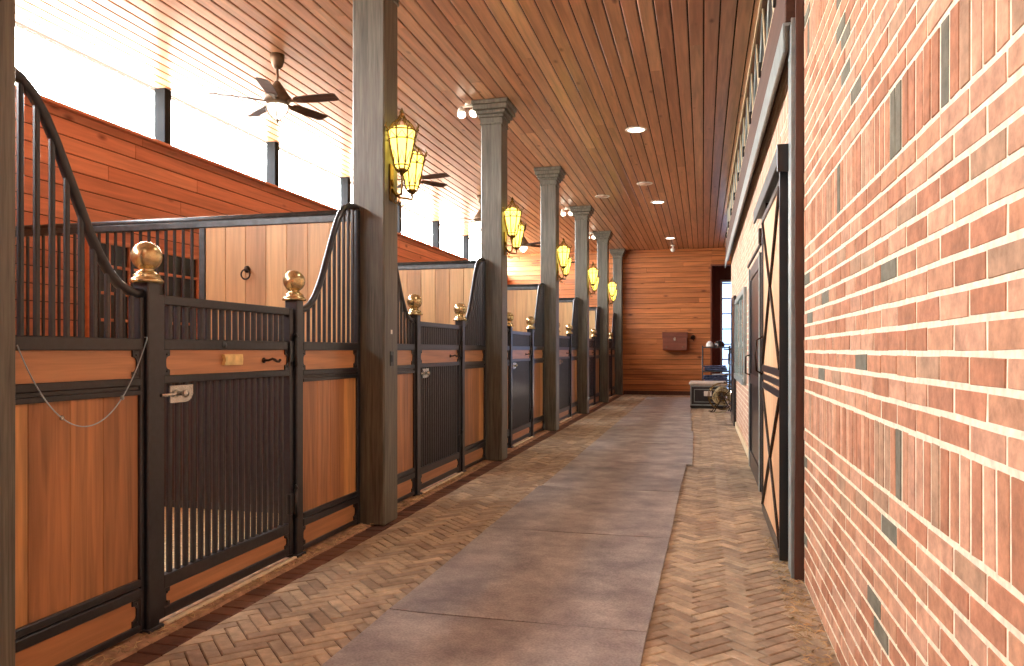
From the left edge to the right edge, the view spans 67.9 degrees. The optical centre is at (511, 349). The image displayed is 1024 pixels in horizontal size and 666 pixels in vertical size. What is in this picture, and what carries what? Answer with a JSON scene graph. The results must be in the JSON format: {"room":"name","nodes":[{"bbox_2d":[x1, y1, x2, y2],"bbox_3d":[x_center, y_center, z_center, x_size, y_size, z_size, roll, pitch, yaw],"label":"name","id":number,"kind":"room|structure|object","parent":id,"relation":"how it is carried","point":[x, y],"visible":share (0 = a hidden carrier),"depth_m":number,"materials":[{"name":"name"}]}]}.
{"room":"farm building","nodes":[
{"label":"farm building","id":0,"kind":"room"},
{"bbox_2d":[15,92,464,336],"bbox_3d":[-3.641,-0.477,11.974,0.200,3.975,27.250,0,0,14],"label":"wall","id":1,"kind":"structure","parent":0,"point":[119,176],"depth_m":8.72,"materials":[{"name":"red wood"}]},
{"bbox_2d":[85,238,198,339],"bbox_3d":[-4.274,-0.475,8.936,0.050,1.470,1.850,0,0,14],"label":"window","id":2,"kind":"structure","parent":1,"relation":"in","point":[103,241],"depth_m":8.62,"materials":[{"name":"red wood"}]},
{"bbox_2d":[154,88,170,144],"bbox_3d":[-4.235,-2.828,9.220,0.150,0.660,0.120,0,0,14],"label":"trim","id":3,"kind":"structure","parent":1,"relation":"attached to","point":[162,96],"depth_m":9.17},
{"bbox_2d":[15,85,467,259],"bbox_3d":[-3.605,-2.478,11.964,0.275,0.035,27.250,0,0,14],"label":"trim","id":4,"kind":"structure","parent":1,"relation":"on","point":[47,100],"depth_m":9.52,"materials":[{"name":"red wood"}]},
{"bbox_2d":[266,141,278,185],"bbox_3d":[-3.643,-2.828,11.577,0.150,0.660,0.120,0,0,14],"label":"trim","id":5,"kind":"structure","parent":1,"relation":"attached to","point":[272,148],"depth_m":11.52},
{"bbox_2d":[340,177,350,207],"bbox_3d":[-3.051,-2.828,13.934,0.150,0.660,0.120,0,0,14],"label":"post","id":6,"kind":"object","parent":1,"relation":"attached to","point":[345,182],"depth_m":13.88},
{"bbox_2d":[397,202,401,233],"bbox_3d":[-2.459,-2.828,16.291,0.150,0.660,0.120,0,0,14],"label":"trim","id":7,"kind":"structure","parent":1,"relation":"attached to","point":[399,209],"depth_m":16.23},
{"bbox_2d":[432,221,439,247],"bbox_3d":[-1.866,-2.828,18.647,0.150,0.660,0.120,0,0,14],"label":"post","id":8,"kind":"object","parent":1,"relation":"attached to","point":[435,224],"depth_m":18.59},
{"bbox_2d":[463,235,468,259],"bbox_3d":[-1.274,-2.828,21.004,0.150,0.660,0.120,0,0,14],"label":"trim","id":9,"kind":"structure","parent":1,"relation":"attached to","point":[465,237],"depth_m":20.95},
{"bbox_2d":[74,394,616,665],"bbox_3d":[0.038,1.407,11.152,0.238,0.029,26.850,0,0,14],"label":"trim","id":10,"kind":"structure","parent":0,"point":[109,654],"depth_m":4.47,"materials":[{"name":"brick"}]},
{"bbox_2d":[0,0,14,665],"bbox_3d":[-2.003,-0.876,2.718,0.480,4.565,0.480,0,0,14],"label":"timber post","id":11,"kind":"object","parent":10,"relation":"on","point":[7,7],"visible":1,"depth_m":2.78,"materials":[{"name":"grey wood"}]},
{"bbox_2d":[15,67,163,665],"bbox_3d":[-1.934,0.121,3.375,0.162,2.574,1.037,0,0,14],"label":"panel","id":12,"kind":"object","parent":10,"relation":"on","point":[87,498],"visible":0.93,"depth_m":3.38,"materials":[{"name":"black paint"}]},
{"bbox_2d":[16,82,133,337],"bbox_3d":[-1.935,-0.588,3.356,0.022,1.071,0.724,0,0,14],"label":"grille","id":13,"kind":"object","parent":12,"relation":"attached to","point":[71,191],"depth_m":3.24,"materials":[{"name":"metal"}]},
{"bbox_2d":[16,337,147,426],"bbox_3d":[-1.886,0.138,3.391,0.038,0.408,0.742,0,0,12],"label":"hanging cord","id":14,"kind":"object","parent":12,"relation":"hanging from","point":[61,417],"visible":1,"depth_m":3.30,"materials":[{"name":"grey metal"}]},
{"bbox_2d":[86,463,488,665],"bbox_3d":[-1.154,1.389,6.117,0.167,0.016,6.738,0,0,14],"label":"brick border","id":15,"kind":"object","parent":10,"relation":"on","point":[480,464],"visible":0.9,"depth_m":4.57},
{"bbox_2d":[282,203,359,557],"bbox_3d":[-1.373,0.121,5.608,0.162,2.574,1.061,0,0,14],"label":"panel","id":16,"kind":"object","parent":10,"relation":"on","point":[326,377],"visible":0.99,"depth_m":5.61,"materials":[{"name":"black paint"}]},
{"bbox_2d":[159,295,297,619],"bbox_3d":[-1.627,0.545,4.488,0.107,1.650,1.333,0,0,14],"label":"gate","id":17,"kind":"object","parent":16,"relation":"attached to","point":[184,360],"visible":0.98,"depth_m":4.38,"materials":[{"name":"metal"}]},
{"bbox_2d":[166,305,283,340],"bbox_3d":[-1.655,-0.144,4.486,0.028,0.188,1.112,0,0,14],"label":"grille","id":18,"kind":"object","parent":17,"relation":"attached to","point":[258,315],"depth_m":4.40,"materials":[{"name":"metal"}]},
{"bbox_2d":[166,376,283,571],"bbox_3d":[-1.655,0.664,4.486,0.028,0.992,1.112,0,0,14],"label":"grille","id":19,"kind":"object","parent":17,"relation":"attached to","point":[259,531],"depth_m":4.39,"materials":[{"name":"metal"}]},
{"bbox_2d":[303,209,353,342],"bbox_3d":[-1.359,-0.591,5.651,0.022,1.078,0.801,0,0,14],"label":"grille","id":20,"kind":"object","parent":16,"relation":"attached to","point":[336,227],"depth_m":5.72,"materials":[{"name":"metal"}]},
{"bbox_2d":[353,0,398,525],"bbox_3d":[-1.120,-0.876,6.231,0.480,4.565,0.480,0,0,14],"label":"timber post","id":21,"kind":"object","parent":10,"relation":"on","point":[374,21],"visible":0.97,"depth_m":6.10,"materials":[{"name":"grey wood"}]},
{"bbox_2d":[390,351,393,365],"bbox_3d":[-0.980,0.070,6.201,0.006,0.120,0.070,0,0,14],"label":"switch plate","id":22,"kind":"object","parent":21,"relation":"attached to","point":[391,352],"depth_m":6.19,"materials":[{"name":"black paint"}]},
{"bbox_2d":[384,108,426,206],"bbox_3d":[-0.863,-1.566,6.232,0.299,0.784,0.506,0,0,14],"label":"lantern sconce","id":23,"kind":"object","parent":21,"relation":"attached to","point":[401,138],"visible":0.99,"depth_m":6.12,"materials":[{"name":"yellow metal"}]},
{"bbox_2d":[397,264,422,502],"bbox_3d":[-1.046,0.121,6.906,0.162,2.574,1.037,0,0,14],"label":"panel","id":24,"kind":"object","parent":10,"relation":"on","point":[408,350],"visible":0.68,"depth_m":7.13,"materials":[{"name":"black paint"}]},
{"bbox_2d":[397,284,411,343],"bbox_3d":[-1.048,-0.588,6.887,0.022,1.071,0.724,0,0,14],"label":"grille","id":25,"kind":"object","parent":24,"relation":"attached to","point":[405,319],"depth_m":7.04,"materials":[{"name":"metal"}]},
{"bbox_2d":[453,258,485,472],"bbox_3d":[-0.485,0.121,9.139,0.162,2.574,1.061,0,0,14],"label":"panel","id":26,"kind":"object","parent":10,"relation":"on","point":[473,326],"visible":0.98,"depth_m":9.18,"materials":[{"name":"black paint"}]},
{"bbox_2d":[420,321,463,489],"bbox_3d":[-0.739,0.545,8.020,0.107,1.650,1.333,0,0,14],"label":"gate","id":27,"kind":"object","parent":26,"relation":"attached to","point":[441,345],"visible":0.97,"depth_m":8.02,"materials":[{"name":"metal"}]},
{"bbox_2d":[421,326,456,344],"bbox_3d":[-0.767,-0.144,8.017,0.028,0.188,1.112,0,0,14],"label":"grille","id":28,"kind":"object","parent":27,"relation":"attached to","point":[430,335],"depth_m":7.97,"materials":[{"name":"metal"}]},
{"bbox_2d":[421,365,456,466],"bbox_3d":[-0.767,0.664,8.017,0.028,0.992,1.112,0,0,14],"label":"grille","id":29,"kind":"object","parent":27,"relation":"attached to","point":[439,388],"depth_m":7.97,"materials":[{"name":"metal"}]},
{"bbox_2d":[465,261,482,344],"bbox_3d":[-0.471,-0.591,9.182,0.022,1.078,0.801,0,0,14],"label":"grille","id":30,"kind":"object","parent":26,"relation":"attached to","point":[474,315],"depth_m":9.27,"materials":[{"name":"metal"}]},
{"bbox_2d":[471,97,516,460],"bbox_3d":[-0.228,-0.876,9.780,0.480,4.565,0.480,0,0,14],"label":"timber post","id":31,"kind":"object","parent":10,"relation":"on","point":[494,114],"visible":0.96,"depth_m":9.64,"materials":[{"name":"grey wood"}]},
{"bbox_2d":[502,197,526,258],"bbox_3d":[0.029,-1.566,9.781,0.299,0.784,0.506,0,0,14],"label":"lantern sconce","id":32,"kind":"object","parent":31,"relation":"attached to","point":[512,216],"visible":1,"depth_m":9.65,"materials":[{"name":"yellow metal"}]},
{"bbox_2d":[507,312,513,447],"bbox_3d":[-0.154,0.121,10.456,0.162,2.574,1.037,0,0,14],"label":"panel","id":33,"kind":"object","parent":10,"relation":"on","point":[510,317],"visible":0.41,"depth_m":10.82,"materials":[{"name":"black paint"}]},
{"bbox_2d":[525,283,543,436],"bbox_3d":[0.407,0.121,12.688,0.162,2.574,1.061,0,0,14],"label":"panel","id":34,"kind":"object","parent":10,"relation":"on","point":[535,326],"visible":0.9,"depth_m":12.72,"materials":[{"name":"black paint"}]},
{"bbox_2d":[512,331,532,444],"bbox_3d":[0.153,0.545,11.569,0.107,1.650,1.333,0,0,14],"label":"gate","id":35,"kind":"object","parent":34,"relation":"attached to","point":[522,348],"visible":0.94,"depth_m":11.59,"materials":[{"name":"metal"}]},
{"bbox_2d":[512,334,528,345],"bbox_3d":[0.125,-0.144,11.566,0.028,0.188,1.112,0,0,14],"label":"grille","id":36,"kind":"object","parent":35,"relation":"attached to","point":[517,339],"depth_m":11.53,"materials":[{"name":"metal"}]},
{"bbox_2d":[512,361,528,428],"bbox_3d":[0.125,0.664,11.566,0.028,0.992,1.112,0,0,14],"label":"grille","id":37,"kind":"object","parent":35,"relation":"attached to","point":[520,374],"depth_m":11.53,"materials":[{"name":"metal"}]},
{"bbox_2d":[534,285,542,346],"bbox_3d":[0.421,-0.591,12.732,0.022,1.078,0.801,0,0,14],"label":"grille","id":38,"kind":"object","parent":34,"relation":"attached to","point":[538,325],"depth_m":12.87,"materials":[{"name":"metal"}]},
{"bbox_2d":[534,166,565,430],"bbox_3d":[0.664,-0.876,13.330,0.480,4.565,0.480,0,0,14],"label":"timber post","id":39,"kind":"object","parent":10,"relation":"on","point":[549,178],"visible":0.97,"depth_m":13.19,"materials":[{"name":"grey wood"}]},
{"bbox_2d":[556,238,572,282],"bbox_3d":[0.921,-1.566,13.331,0.299,0.784,0.506,0,0,14],"label":"lantern sconce","id":40,"kind":"object","parent":39,"relation":"attached to","point":[563,252],"visible":1,"depth_m":13.20,"materials":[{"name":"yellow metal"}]},
{"bbox_2d":[565,297,577,416],"bbox_3d":[1.299,0.121,16.238,0.162,2.574,1.061,0,0,14],"label":"panel","id":41,"kind":"object","parent":10,"relation":"on","point":[572,329],"visible":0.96,"depth_m":16.37,"materials":[{"name":"black paint"}]},
{"bbox_2d":[559,335,570,420],"bbox_3d":[1.045,0.545,15.119,0.107,1.650,1.333,0,0,14],"label":"gate","id":42,"kind":"object","parent":41,"relation":"attached to","point":[564,341],"visible":0.84,"depth_m":15.20,"materials":[{"name":"metal"}]},
{"bbox_2d":[559,338,568,346],"bbox_3d":[1.017,-0.144,15.116,0.028,0.188,1.112,0,0,14],"label":"grille","id":43,"kind":"object","parent":42,"relation":"attached to","point":[563,342],"depth_m":15.14,"materials":[{"name":"metal"}]},
{"bbox_2d":[559,358,568,409],"bbox_3d":[1.017,0.664,15.116,0.028,0.992,1.112,0,0,14],"label":"grille","id":44,"kind":"object","parent":42,"relation":"attached to","point":[563,367],"depth_m":15.13,"materials":[{"name":"metal"}]},
{"bbox_2d":[572,299,576,346],"bbox_3d":[1.313,-0.591,16.282,0.022,1.078,0.801,0,0,14],"label":"grille","id":45,"kind":"object","parent":41,"relation":"attached to","point":[574,313],"depth_m":16.42,"materials":[{"name":"metal"}]},
{"bbox_2d":[570,205,593,413],"bbox_3d":[1.556,-0.876,16.880,0.480,4.565,0.480,0,0,14],"label":"timber post","id":46,"kind":"object","parent":10,"relation":"on","point":[582,214],"visible":0.94,"depth_m":16.74,"materials":[{"name":"grey wood"}]},
{"bbox_2d":[587,262,599,296],"bbox_3d":[1.813,-1.566,16.881,0.299,0.784,0.506,0,0,14],"label":"lantern sconce","id":47,"kind":"object","parent":46,"relation":"attached to","point":[592,272],"visible":1,"depth_m":16.75,"materials":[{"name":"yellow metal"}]},
{"bbox_2d":[591,306,599,404],"bbox_3d":[2.191,0.121,19.788,0.162,2.574,1.061,0,0,14],"label":"panel","id":48,"kind":"object","parent":10,"relation":"on","point":[595,332],"visible":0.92,"depth_m":19.95,"materials":[{"name":"black paint"}]},
{"bbox_2d":[589,338,595,405],"bbox_3d":[1.937,0.545,18.668,0.107,1.650,1.333,0,0,14],"label":"gate","id":49,"kind":"object","parent":48,"relation":"attached to","point":[592,349],"visible":0.66,"depth_m":18.87,"materials":[{"name":"metal"}]},
{"bbox_2d":[589,357,592,396],"bbox_3d":[1.909,0.664,18.666,0.028,0.992,1.112,0,0,14],"label":"grille","id":50,"kind":"object","parent":49,"relation":"attached to","point":[590,358],"depth_m":18.78,"materials":[{"name":"metal"}]},
{"bbox_2d":[596,309,598,347],"bbox_3d":[2.205,-0.591,19.831,0.022,1.078,0.801,0,0,14],"label":"grille","id":51,"kind":"object","parent":48,"relation":"attached to","point":[597,311],"depth_m":19.97,"materials":[{"name":"metal"}]},
{"bbox_2d":[593,231,612,402],"bbox_3d":[2.448,-0.876,20.429,0.480,4.565,0.480,0,0,14],"label":"timber post","id":52,"kind":"object","parent":10,"relation":"on","point":[603,238],"visible":0.98,"depth_m":20.29,"materials":[{"name":"grey wood"}]},
{"bbox_2d":[608,278,617,305],"bbox_3d":[2.705,-1.566,20.430,0.299,0.784,0.506,0,0,14],"label":"lantern sconce","id":53,"kind":"object","parent":52,"relation":"attached to","point":[612,286],"visible":1,"depth_m":20.30,"materials":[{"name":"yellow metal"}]},
{"bbox_2d":[609,313,614,395],"bbox_3d":[3.083,0.121,23.337,0.162,2.574,1.061,0,0,14],"label":"panel","id":54,"kind":"object","parent":10,"relation":"on","point":[611,334],"visible":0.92,"depth_m":23.44,"materials":[{"name":"black paint"}]},
{"bbox_2d":[609,341,611,395],"bbox_3d":[2.829,0.545,22.218,0.107,1.650,1.333,0,0,14],"label":"gate","id":55,"kind":"object","parent":54,"relation":"attached to","point":[610,346],"visible":0.38,"depth_m":22.65,"materials":[{"name":"metal"}]},
{"bbox_2d":[609,356,610,388],"bbox_3d":[2.801,0.664,22.215,0.028,0.992,1.112,0,0,14],"label":"grille","id":56,"kind":"object","parent":55,"relation":"attached to","point":[609,356],"depth_m":22.62,"materials":[{"name":"metal"}]},
{"bbox_2d":[609,249,625,394],"bbox_3d":[3.340,-0.876,23.979,0.480,4.565,0.480,0,0,14],"label":"timber post","id":57,"kind":"object","parent":10,"relation":"on","point":[618,254],"visible":0.94,"depth_m":23.83,"materials":[{"name":"grey wood"}]},
{"bbox_2d":[15,0,767,253],"bbox_3d":[0.536,-3.220,11.877,8.350,0.120,29.100,0,0,14],"label":"ceiling","id":58,"kind":"structure","parent":0,"point":[576,74],"depth_m":8.86,"materials":[{"name":"brown wood"}]},
{"bbox_2d":[208,52,338,122],"bbox_3d":[-2.464,-2.792,8.126,1.280,0.735,1.346,0,0,13],"label":"ceiling fan","id":59,"kind":"object","parent":58,"relation":"hanging from","point":[277,100],"visible":1,"depth_m":8.07,"materials":[{"name":"brown metal"}]},
{"bbox_2d":[397,148,449,189],"bbox_3d":[-1.535,-2.792,11.829,1.280,0.735,1.346,0,0,28],"label":"ceiling fan","id":60,"kind":"object","parent":58,"relation":"hanging from","point":[425,181],"visible":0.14,"depth_m":11.82,"materials":[{"name":"brown wood"}]},
{"bbox_2d":[452,195,480,231],"bbox_3d":[-0.596,-2.792,15.563,1.280,0.735,1.346,0,0,4],"label":"ceiling fan","id":61,"kind":"object","parent":58,"relation":"hanging from","point":[477,218],"visible":0.56,"depth_m":15.49,"materials":[{"name":"brown wood"}]},
{"bbox_2d":[457,103,476,118],"bbox_3d":[-0.562,-3.066,9.745,0.293,0.188,0.162,0,0,14],"label":"spotlights","id":62,"kind":"object","parent":58,"relation":"attached to","point":[461,113],"visible":0.8,"depth_m":9.72,"materials":[{"name":"white glass"}]},
{"bbox_2d":[507,225,540,253],"bbox_3d":[0.333,-2.792,19.303,1.280,0.735,1.346,0,0,-26],"label":"ceiling fan","id":63,"kind":"object","parent":58,"relation":"hanging from","point":[525,244],"visible":0.7,"depth_m":19.20,"materials":[{"name":"brown wood"}]},
{"bbox_2d":[561,207,572,215],"bbox_3d":[1.222,-3.066,16.844,0.293,0.188,0.162,0,0,14],"label":"spotlights","id":64,"kind":"object","parent":58,"relation":"attached to","point":[563,213],"visible":0.96,"depth_m":16.82,"materials":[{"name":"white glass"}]},
{"bbox_2d":[625,126,646,132],"bbox_3d":[1.779,-3.155,10.895,0.310,0.010,0.310,0,0,14],"label":"recessed light","id":65,"kind":"object","parent":58,"relation":"in","point":[637,129],"visible":1,"depth_m":10.87,"materials":[{"name":"white glass"}]},
{"bbox_2d":[725,0,794,267],"bbox_3d":[3.367,-2.522,11.192,0.105,1.265,13.150,0,0,14],"label":"girder","id":66,"kind":"object","parent":58,"relation":"attached to","point":[771,57],"visible":1,"depth_m":7.26,"materials":[{"name":"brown metal"}]},
{"bbox_2d":[144,394,840,665],"bbox_3d":[2.369,1.488,11.417,4.470,0.165,29.100,0,0,14],"label":"floor","id":67,"kind":"structure","parent":0,"point":[718,602],"depth_m":4.70,"materials":[{"name":"brick"}]},
{"bbox_2d":[321,609,646,665],"bbox_3d":[-0.232,1.396,2.976,1.364,0.021,1.908,0,0,14],"label":"paver","id":68,"kind":"object","parent":67,"relation":"on","point":[397,637],"visible":1,"depth_m":3.58,"materials":[{"name":"concrete"}]},
{"bbox_2d":[389,527,668,632],"bbox_3d":[0.252,1.396,4.845,1.392,0.022,1.928,0,0,14],"label":"paver","id":69,"kind":"object","parent":67,"relation":"on","point":[612,582],"visible":0.98,"depth_m":4.57,"materials":[{"name":"concrete"}]},
{"bbox_2d":[489,486,678,539],"bbox_3d":[0.726,1.397,6.700,1.406,0.020,1.878,0,0,14],"label":"paver","id":70,"kind":"object","parent":67,"relation":"on","point":[637,513],"visible":0.97,"depth_m":6.51,"materials":[{"name":"concrete"}]},
{"bbox_2d":[542,460,685,491],"bbox_3d":[1.211,1.396,8.506,1.402,0.021,1.838,0,0,14],"label":"paver","id":71,"kind":"object","parent":67,"relation":"on","point":[582,474],"visible":0.98,"depth_m":8.36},
{"bbox_2d":[573,441,692,465],"bbox_3d":[1.715,1.396,10.370,1.471,0.021,1.998,0,0,14],"label":"paver","id":72,"kind":"object","parent":67,"relation":"on","point":[597,451],"visible":0.95,"depth_m":10.21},
{"bbox_2d":[595,429,692,443],"bbox_3d":[2.184,1.397,12.278,1.452,0.020,1.908,0,0,14],"label":"paver","id":73,"kind":"object","parent":67,"relation":"on","point":[611,435],"visible":0.98,"depth_m":12.22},
{"bbox_2d":[610,419,691,430],"bbox_3d":[2.625,1.397,14.137,1.400,0.021,1.888,0,0,14],"label":"paver","id":74,"kind":"object","parent":67,"relation":"on","point":[668,425],"visible":0.99,"depth_m":14.00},
{"bbox_2d":[622,412,691,420],"bbox_3d":[3.071,1.396,15.983,1.365,0.021,1.888,0,0,14],"label":"paver","id":75,"kind":"object","parent":67,"relation":"on","point":[631,415],"visible":0.98,"depth_m":15.89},
{"bbox_2d":[630,406,690,412],"bbox_3d":[3.517,1.396,17.831,1.330,0.022,1.888,0,0,14],"label":"paver","id":76,"kind":"object","parent":67,"relation":"on","point":[656,409],"visible":0.97,"depth_m":17.76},
{"bbox_2d":[637,401,689,406],"bbox_3d":[3.966,1.397,19.677,1.300,0.021,1.888,0,0,14],"label":"paver","id":77,"kind":"object","parent":67,"relation":"on","point":[643,403],"visible":0.87,"depth_m":19.74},
{"bbox_2d":[643,397,689,401],"bbox_3d":[4.414,1.396,21.523,1.270,0.022,1.888,0,0,14],"label":"paver","id":78,"kind":"object","parent":67,"relation":"on","point":[680,399],"visible":0.89,"depth_m":21.38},
{"bbox_2d":[689,381,727,408],"bbox_3d":[4.784,1.085,18.543,0.900,0.650,0.620,0,0,14],"label":"trunk","id":79,"kind":"object","parent":67,"relation":"on","point":[699,390],"visible":0.7,"depth_m":18.31,"materials":[{"name":"grey metal"}]},
{"bbox_2d":[689,381,727,385],"bbox_3d":[4.784,0.810,18.543,0.900,0.100,0.620,0,0,14],"label":"cushion","id":80,"kind":"object","parent":79,"relation":"on","point":[692,383],"depth_m":18.30,"materials":[{"name":"beige fabric"}]},
{"bbox_2d":[702,341,730,404],"bbox_3d":[5.415,0.589,19.777,0.918,1.642,0.556,0,0,14],"label":"shelf rack","id":81,"kind":"object","parent":67,"relation":"on","point":[729,347],"depth_m":19.52,"materials":[{"name":"grey metal"}]},
{"bbox_2d":[703,365,727,370],"bbox_3d":[5.290,0.463,19.787,0.614,0.140,0.440,0,0,14],"label":"folded blanket","id":82,"kind":"object","parent":81,"relation":"on","point":[706,367],"visible":1,"depth_m":19.58,"materials":[{"name":"blue fabric"}]},
{"bbox_2d":[703,375,728,381],"bbox_3d":[5.303,0.783,19.784,0.631,0.280,0.440,0,0,11],"label":"folded blanket","id":83,"kind":"object","parent":81,"relation":"on","point":[706,377],"visible":0.58,"depth_m":19.58,"materials":[{"name":"blue fabric"}]},
{"bbox_2d":[714,341,724,346],"bbox_3d":[5.374,-0.162,19.702,0.270,0.160,0.335,0,0,14],"label":"helmet","id":84,"kind":"object","parent":81,"relation":"on","point":[717,343],"visible":1,"depth_m":19.63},
{"bbox_2d":[708,382,730,412],"bbox_3d":[4.762,1.075,17.179,0.618,0.668,0.459,0,0,6],"label":"hose reel","id":85,"kind":"object","parent":67,"relation":"on","point":[720,388],"visible":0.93,"depth_m":17.20,"materials":[{"name":"brown metal"}]},
{"bbox_2d":[763,537,834,665],"bbox_3d":[1.494,1.401,3.854,0.206,0.016,3.832,0,0,14],"label":"straw","id":86,"kind":"object","parent":67,"relation":"on","point":[770,538],"visible":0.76,"depth_m":4.05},
{"bbox_2d":[507,247,730,390],"bbox_3d":[3.680,-0.835,24.182,8.250,4.690,0.200,0,0,14],"label":"wall","id":87,"kind":"structure","parent":0,"point":[664,290],"depth_m":23.86,"materials":[{"name":"orange wood"}]},
{"bbox_2d":[164,556,296,624],"bbox_3d":[-1.604,1.388,4.473,0.028,0.016,1.270,0,0,14],"label":"trim","id":88,"kind":"structure","parent":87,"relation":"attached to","point":[169,621],"depth_m":4.34,"materials":[{"name":"beige paint"}]},
{"bbox_2d":[110,394,623,665],"bbox_3d":[0.221,1.414,11.127,0.145,0.016,26.884,0,0,14],"label":"floor border","id":89,"kind":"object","parent":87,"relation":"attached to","point":[144,656],"depth_m":4.68,"materials":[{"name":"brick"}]},
{"bbox_2d":[422,472,462,493],"bbox_3d":[-0.717,1.388,8.004,0.028,0.016,1.270,0,0,14],"label":"trim","id":90,"kind":"structure","parent":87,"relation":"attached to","point":[460,473],"depth_m":7.89,"materials":[{"name":"beige paint"}]},
{"bbox_2d":[623,390,689,394],"bbox_3d":[4.827,1.345,23.781,2.670,0.130,0.020,0,0,14],"label":"baseboard","id":91,"kind":"structure","parent":87,"relation":"attached to","point":[628,392],"depth_m":23.85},
{"bbox_2d":[623,349,709,349],"bbox_3d":[4.827,-0.025,23.782,2.670,0.030,0.018,0,0,14],"label":"trim","id":92,"kind":"structure","parent":87,"relation":"attached to","point":[623,349],"depth_m":23.87,"materials":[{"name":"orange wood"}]},
{"bbox_2d":[662,332,687,349],"bbox_3d":[5.051,-0.270,23.544,0.770,0.560,0.335,0,0,14],"label":"wall box","id":93,"kind":"object","parent":87,"relation":"attached to","point":[671,340],"visible":1,"depth_m":23.40,"materials":[{"name":"brown wood"}]},
{"bbox_2d":[710,264,730,374],"bbox_3d":[6.862,-0.615,23.367,1.480,4.050,0.230,0,0,14],"label":"trim","id":94,"kind":"structure","parent":87,"relation":"attached to","point":[711,265],"depth_m":23.43,"materials":[{"name":"brown wood"}]},
{"bbox_2d":[712,266,730,373],"bbox_3d":[7.053,-0.875,24.227,1.730,4.570,1.530,0,0,14],"label":"wall","id":95,"kind":"structure","parent":0,"point":[718,273],"depth_m":25.01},
{"bbox_2d":[720,279,730,389],"bbox_3d":[7.363,-0.450,24.865,1.060,3.720,0.060,0,0,14],"label":"door","id":96,"kind":"structure","parent":95,"relation":"in","point":[725,285],"depth_m":24.95,"materials":[{"name":"white glass"}]},
{"bbox_2d":[731,0,1023,665],"bbox_3d":[2.525,-0.835,6.789,0.401,4.690,20.200,0,0,14],"label":"wall","id":97,"kind":"structure","parent":0,"point":[914,121],"depth_m":2.23,"materials":[{"name":"red brick"}]},
{"bbox_2d":[728,295,735,425],"bbox_3d":[4.227,0.198,14.610,0.104,2.400,1.400,0,0,14],"label":"door","id":98,"kind":"structure","parent":97,"relation":"in","point":[733,380],"depth_m":14.00,"materials":[{"name":"black paint"}]},
{"bbox_2d":[734,287,746,384],"bbox_3d":[3.686,-0.195,12.143,0.160,1.390,3.090,0,0,14],"label":"window","id":99,"kind":"structure","parent":97,"relation":"in","point":[740,376],"depth_m":11.91,"materials":[{"name":"glass"}]},
{"bbox_2d":[735,422,748,459],"bbox_3d":[3.501,1.360,11.545,0.032,0.100,4.800,0,0,14],"label":"baseboard","id":100,"kind":"structure","parent":97,"relation":"attached to","point":[745,446],"depth_m":11.21,"materials":[{"name":"beige paint"}]},
{"bbox_2d":[745,228,761,491],"bbox_3d":[2.636,0.118,8.282,0.104,2.560,2.150,0,0,14],"label":"door","id":101,"kind":"structure","parent":97,"relation":"in","point":[755,273],"depth_m":8.19,"materials":[{"name":"black paint"}]},
{"bbox_2d":[753,144,788,223],"bbox_3d":[2.060,-1.255,6.060,0.115,0.210,2.402,0,0,14],"label":"door track","id":102,"kind":"object","parent":97,"relation":"attached to","point":[780,162],"visible":0.7,"depth_m":5.48,"materials":[{"name":"grey metal"}]},
{"bbox_2d":[754,172,787,560],"bbox_3d":[1.978,0.043,5.827,0.142,2.704,1.634,0,0,14],"label":"door","id":103,"kind":"structure","parent":102,"relation":"hanging from","point":[774,361],"depth_m":5.41,"materials":[{"name":"brown wood"}]},
{"bbox_2d":[788,17,794,578],"bbox_3d":[1.786,-0.320,4.792,0.072,3.460,0.235,0,0,14],"label":"trim","id":104,"kind":"structure","parent":97,"relation":"attached to","point":[791,34],"depth_m":4.69,"materials":[{"name":"grey metal"}]},
{"bbox_2d":[794,0,804,580],"bbox_3d":[1.766,-0.875,4.655,0.073,4.570,0.040,0,0,14],"label":"trim","id":105,"kind":"structure","parent":97,"relation":"attached to","point":[799,275],"depth_m":4.64,"materials":[{"name":"wood"}]},
{"bbox_3d":[-1.820,1.491,11.568,3.730,0.158,27.350,0,0,14],"label":"floor","id":106,"kind":"structure","parent":0,"visible":0},
{"bbox_2d":[164,507,278,571],"bbox_3d":[-1.770,1.393,11.606,3.610,0.035,26.850,0,0,14],"label":"wood shavings","id":107,"kind":"object","parent":106,"relation":"on","point":[164,507],"visible":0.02,"depth_m":5.84,"materials":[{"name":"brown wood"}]},
{"bbox_2d":[15,209,350,512],"bbox_3d":[-3.007,0.108,6.694,3.585,2.543,0.082,0,0,14],"label":"wall","id":108,"kind":"structure","parent":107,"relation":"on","point":[246,259],"depth_m":6.54,"materials":[{"name":"beige wood"}]},
{"bbox_2d":[26,229,193,338],"bbox_3d":[-3.700,-0.542,6.879,1.876,1.045,0.024,0,0,14],"label":"grille","id":109,"kind":"object","parent":108,"relation":"in","point":[73,232],"depth_m":6.88,"materials":[{"name":"metal"}]},
{"bbox_2d":[397,260,476,343],"bbox_3d":[-2.112,0.108,10.254,3.585,2.543,0.060,0,0,14],"label":"wall","id":110,"kind":"structure","parent":107,"relation":"on","point":[441,285],"depth_m":9.95,"materials":[{"name":"beige wood"}]},
{"bbox_2d":[507,284,538,331],"bbox_3d":[-1.220,0.108,13.804,3.585,2.543,0.060,0,0,14],"label":"wall","id":111,"kind":"structure","parent":107,"relation":"on","point":[521,298],"depth_m":13.44,"materials":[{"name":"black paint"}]},
{"bbox_2d":[559,298,573,335],"bbox_3d":[-0.328,0.108,17.353,3.585,2.543,0.060,0,0,14],"label":"wall","id":112,"kind":"structure","parent":107,"relation":"on","point":[565,304],"depth_m":16.95,"materials":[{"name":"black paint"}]},
{"bbox_2d":[589,307,596,338],"bbox_3d":[0.564,0.108,20.903,3.585,2.543,0.060,0,0,14],"label":"wall","id":113,"kind":"structure","parent":107,"relation":"on","point":[592,310],"depth_m":20.48,"materials":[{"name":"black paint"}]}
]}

